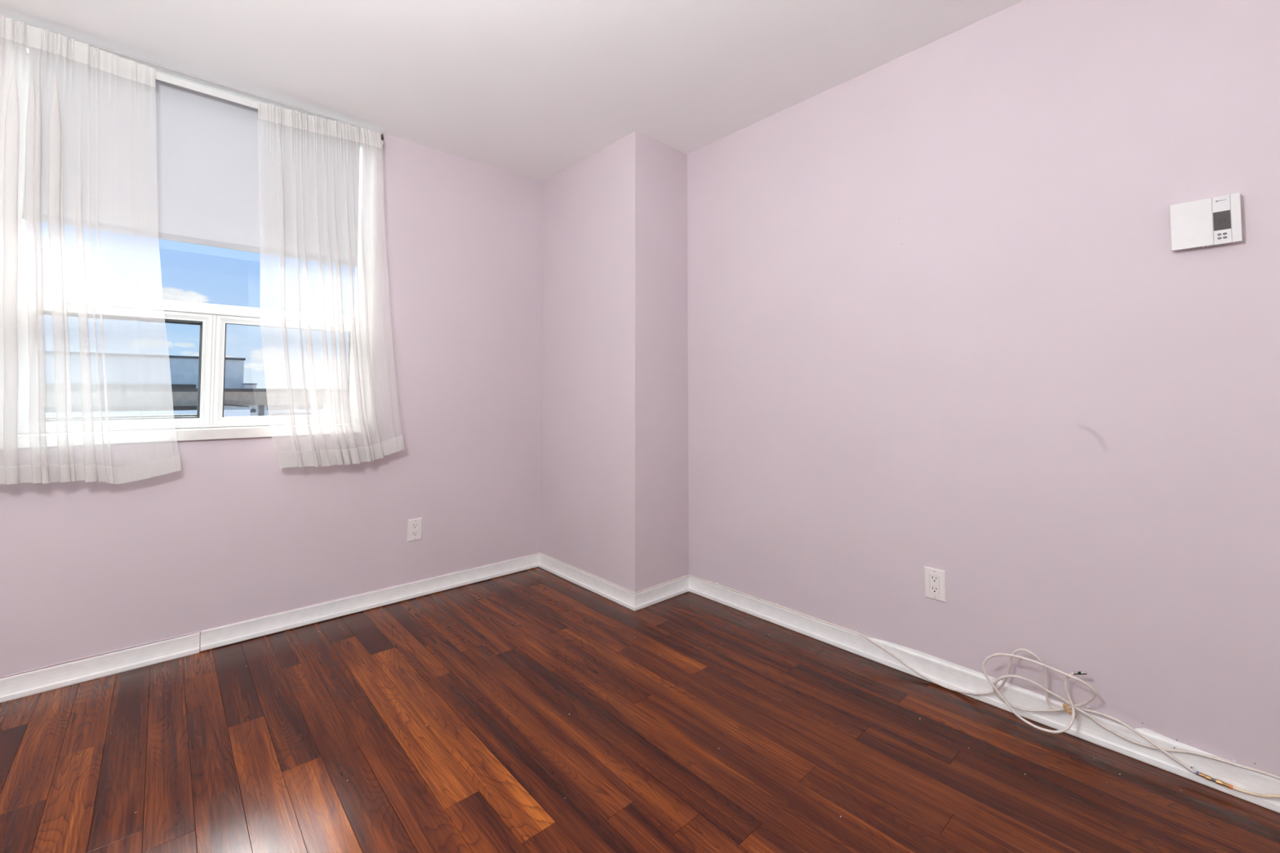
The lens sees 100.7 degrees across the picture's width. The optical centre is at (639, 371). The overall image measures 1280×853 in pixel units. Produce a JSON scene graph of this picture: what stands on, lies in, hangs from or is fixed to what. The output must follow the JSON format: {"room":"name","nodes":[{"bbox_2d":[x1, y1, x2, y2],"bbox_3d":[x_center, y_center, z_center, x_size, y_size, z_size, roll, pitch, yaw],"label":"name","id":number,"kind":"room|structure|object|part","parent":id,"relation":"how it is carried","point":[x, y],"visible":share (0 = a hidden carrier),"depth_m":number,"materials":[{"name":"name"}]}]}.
{"room":"empty bedroom","nodes":[
{"label":"empty bedroom","id":0,"kind":"room"},
{"bbox_2d":[0,15,542,676],"bbox_3d":[-1.796,-0.040,2.451,4.150,2.640,0.200,2,-3,-42],"label":"wall","id":1,"kind":"structure","parent":0,"point":[232,535],"depth_m":2.68,"materials":[{"name":"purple paint"}]},
{"bbox_2d":[0,20,380,448],"bbox_3d":[-1.882,-0.485,2.371,1.320,1.554,0.210,2,-3,-42],"label":"window","id":2,"kind":"structure","parent":1,"relation":"in","point":[209,423],"depth_m":2.29,"materials":[{"name":"white plastic"}]},
{"bbox_3d":[-2.130,-0.017,2.184,0.564,0.492,0.050,2,-3,-42],"label":"sash","id":3,"kind":"part","parent":2,"relation":"part of","materials":[{"name":"white plastic"}]},
{"bbox_3d":[-2.154,-0.016,2.211,0.498,0.426,0.018,2,-3,-42],"label":"screen frame","id":4,"kind":"part","parent":2,"relation":"part of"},
{"bbox_3d":[-1.875,0.269,2.333,1.320,0.044,0.190,2,-3,-42],"label":"sill","id":5,"kind":"part","parent":2,"relation":"part of","materials":[{"name":"white paint"}]},
{"bbox_2d":[22,48,361,267],"bbox_3d":[-1.865,-0.890,2.349,1.159,0.688,0.050,2,-3,-42],"label":"roller blind","id":6,"kind":"object","parent":2,"relation":"attached to","point":[207,169],"visible":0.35,"depth_m":2.28,"materials":[{"name":"white fabric"}]},
{"bbox_3d":[-1.696,-0.001,2.575,0.580,0.492,0.050,2,-3,-42],"label":"sash","id":7,"kind":"part","parent":2,"relation":"part of","materials":[{"name":"white plastic"}]},
{"bbox_2d":[0,553,535,678],"bbox_3d":[-1.867,1.086,2.200,3.270,0.009,0.006,2,-3,-42],"label":"wire","id":8,"kind":"object","parent":1,"relation":"attached to","point":[534,553],"visible":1,"depth_m":2.20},
{"bbox_2d":[0,554,538,702],"bbox_3d":[-1.870,1.128,2.191,3.356,0.084,0.015,2,-3,-42],"label":"baseboard","id":9,"kind":"structure","parent":1,"relation":"attached to","point":[255,628],"depth_m":2.28,"materials":[{"name":"white paint"}]},
{"bbox_2d":[155,72,383,145],"bbox_3d":[-1.916,-1.220,2.216,1.593,0.080,0.058,2,-3,-42],"label":"curtain rod","id":10,"kind":"object","parent":1,"relation":"attached to","point":[160,77],"visible":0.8,"depth_m":2.25,"materials":[{"name":"white plastic"}]},
{"bbox_2d":[0,15,181,484],"bbox_3d":[-2.133,-0.415,1.897,0.788,1.670,0.067,2,-3,-42],"label":"sheer curtain","id":11,"kind":"object","parent":10,"relation":"hanging from","point":[22,35],"visible":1,"depth_m":1.92,"materials":[{"name":"white fabric"}]},
{"bbox_2d":[257,101,404,468],"bbox_3d":[-1.441,-0.390,2.522,0.646,1.659,0.066,2,-3,-41],"label":"sheer curtain","id":12,"kind":"object","parent":10,"relation":"hanging from","point":[330,129],"visible":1,"depth_m":2.51,"materials":[{"name":"white fabric"}]},
{"bbox_2d":[407,517,422,542],"bbox_3d":[-1.196,0.839,2.817,0.073,0.116,0.006,2,-3,-42],"label":"wall outlet","id":13,"kind":"object","parent":1,"relation":"attached to","point":[414,526],"visible":1,"depth_m":2.81,"materials":[{"name":"white plastic"}]},
{"bbox_2d":[411,523,417,536],"bbox_3d":[-1.195,0.839,2.817,0.032,0.066,0.005,2,-3,-42],"label":"receptacle","id":14,"kind":"object","parent":13,"relation":"attached to","point":[414,526],"depth_m":2.81,"materials":[{"name":"white plastic"}]},
{"bbox_2d":[0,0,1023,182],"bbox_3d":[-0.239,-1.404,0.778,4.150,0.150,4.850,2,-3,-42],"label":"ceiling","id":15,"kind":"structure","parent":0,"point":[531,89],"depth_m":2.11,"materials":[{"name":"white paint"}]},
{"bbox_2d":[538,554,635,611],"bbox_3d":[-0.328,1.161,2.974,0.015,0.080,0.916,2,-3,-42],"label":"baseboard","id":16,"kind":"structure","parent":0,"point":[624,597],"depth_m":2.91,"materials":[{"name":"white paint"}]},
{"bbox_2d":[539,131,688,592],"bbox_3d":[-0.180,-0.010,3.165,0.394,2.440,0.902,2,-3,-42],"label":"wall column","id":17,"kind":"structure","parent":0,"point":[614,406],"depth_m":2.89,"materials":[{"name":"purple paint"}]},
{"bbox_2d":[0,566,1279,852],"bbox_3d":[-0.239,1.184,0.673,4.150,0.150,4.850,2,-3,-42],"label":"floor","id":18,"kind":"structure","parent":0,"point":[583,721],"depth_m":1.59,"materials":[{"name":"laminate"}]},
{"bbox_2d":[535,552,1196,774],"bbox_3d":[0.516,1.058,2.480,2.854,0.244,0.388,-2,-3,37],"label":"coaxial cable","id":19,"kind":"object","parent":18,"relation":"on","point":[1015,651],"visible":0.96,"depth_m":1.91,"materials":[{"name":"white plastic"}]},
{"bbox_2d":[1196,771,1230,788],"bbox_3d":[1.563,1.113,1.446,0.011,0.014,0.062,2,-3,-42],"label":"coupler","id":20,"kind":"object","parent":19,"relation":"attached to","point":[1206,777],"visible":1,"depth_m":1.44,"materials":[{"name":"gold metal"}]},
{"bbox_2d":[982,653,1279,779],"bbox_3d":[1.513,1.012,1.462,0.087,0.211,0.967,2,-3,-44],"label":"coaxial cable","id":21,"kind":"object","parent":18,"relation":"on","point":[1073,707],"visible":1,"depth_m":1.65,"materials":[{"name":"white plastic"}]},
{"bbox_2d":[1062,703,1075,718],"bbox_3d":[1.348,1.064,1.665,0.020,0.031,0.034,2,-3,-42],"label":"tape wad","id":22,"kind":"object","parent":21,"relation":"attached to","point":[1065,705],"visible":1,"depth_m":1.67,"materials":[{"name":"beige paper"}]},
{"bbox_2d":[1230,784,1279,798],"bbox_3d":[1.723,1.072,1.274,0.016,0.081,0.410,2,-3,-43],"label":"coaxial cable","id":23,"kind":"object","parent":18,"relation":"on","point":[1265,796],"visible":1,"depth_m":1.39,"materials":[{"name":"white plastic"}]},
{"bbox_2d":[635,576,688,611],"bbox_3d":[0.121,1.153,2.772,0.409,0.080,0.015,2,-3,-42],"label":"baseboard","id":24,"kind":"structure","parent":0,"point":[657,594],"depth_m":2.76,"materials":[{"name":"white paint"}]},
{"bbox_2d":[687,0,1279,776],"bbox_3d":[1.295,-0.059,1.972,0.201,2.640,4.650,2,-3,-42],"label":"wall","id":25,"kind":"structure","parent":0,"point":[943,314],"depth_m":1.81,"materials":[{"name":"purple paint"}]},
{"bbox_2d":[924,566,946,602],"bbox_3d":[1.107,0.798,1.992,0.006,0.116,0.073,2,-3,-42],"label":"wall outlet","id":26,"kind":"object","parent":25,"relation":"attached to","point":[934,579],"visible":1,"depth_m":1.99,"materials":[{"name":"white plastic"}]},
{"bbox_2d":[929,574,939,594],"bbox_3d":[1.107,0.798,1.992,0.005,0.066,0.032,2,-3,-42],"label":"receptacle","id":27,"kind":"object","parent":26,"relation":"attached to","point":[934,579],"depth_m":1.99,"materials":[{"name":"white plastic"}]},
{"bbox_2d":[688,576,1279,813],"bbox_3d":[1.450,1.105,1.592,0.015,0.080,3.548,2,-3,-42],"label":"baseboard","id":28,"kind":"structure","parent":25,"relation":"attached to","point":[1083,727],"depth_m":1.78,"materials":[{"name":"white paint"}]},
{"bbox_2d":[1169,192,1242,251],"bbox_3d":[1.588,-0.416,1.491,0.029,0.135,0.135,2,-3,-42],"label":"thermostat","id":29,"kind":"object","parent":25,"relation":"attached to","point":[1215,220],"visible":1,"depth_m":1.48,"materials":[{"name":"white plastic"}]},
{"bbox_3d":[1.603,-0.418,1.461,0.010,0.133,0.033,2,-3,-42],"label":"control panel","id":30,"kind":"part","parent":29,"relation":"part of","materials":[{"name":"white plastic"}]},
{"label":"outside","id":31,"kind":"structure","parent":0,"visible":0},
{"bbox_3d":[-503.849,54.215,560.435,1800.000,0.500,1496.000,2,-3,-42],"label":"ground","id":32,"kind":"structure","parent":31,"visible":0},
{"bbox_2d":[44,351,257,388],"bbox_3d":[-51.423,15.803,51.521,21.250,34.780,11.750,2,-3,-42],"label":"building","id":33,"kind":"structure","parent":32,"relation":"on","point":[181,371],"depth_m":50.49,"materials":[{"name":"grey metal"}]},
{"bbox_2d":[34,387,343,417],"bbox_3d":[-40.571,17.321,49.089,42.200,31.550,4.800,2,-3,-42],"label":"building","id":34,"kind":"structure","parent":32,"relation":"on","point":[153,401],"depth_m":47.41,"materials":[{"name":"grey concrete"}]},
{"bbox_3d":[-44.675,3.765,42.840,4.800,1.030,0.200,2,-3,-42],"label":"parapet panel","id":35,"kind":"part","parent":34,"relation":"part of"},
{"bbox_3d":[-40.776,3.908,46.352,5.600,1.030,0.200,2,-3,-42],"label":"parapet panel","id":36,"kind":"part","parent":34,"relation":"part of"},
{"bbox_3d":[-38.134,3.212,49.538,2.650,0.620,0.150,2,-3,-42],"label":"sloping rail","id":37,"kind":"part","parent":34,"relation":"part of","materials":[{"name":"grey metal"}]},
{"bbox_3d":[-37.705,4.021,49.118,2.570,1.030,0.200,2,-3,-42],"label":"parapet panel","id":38,"kind":"part","parent":34,"relation":"part of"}
]}

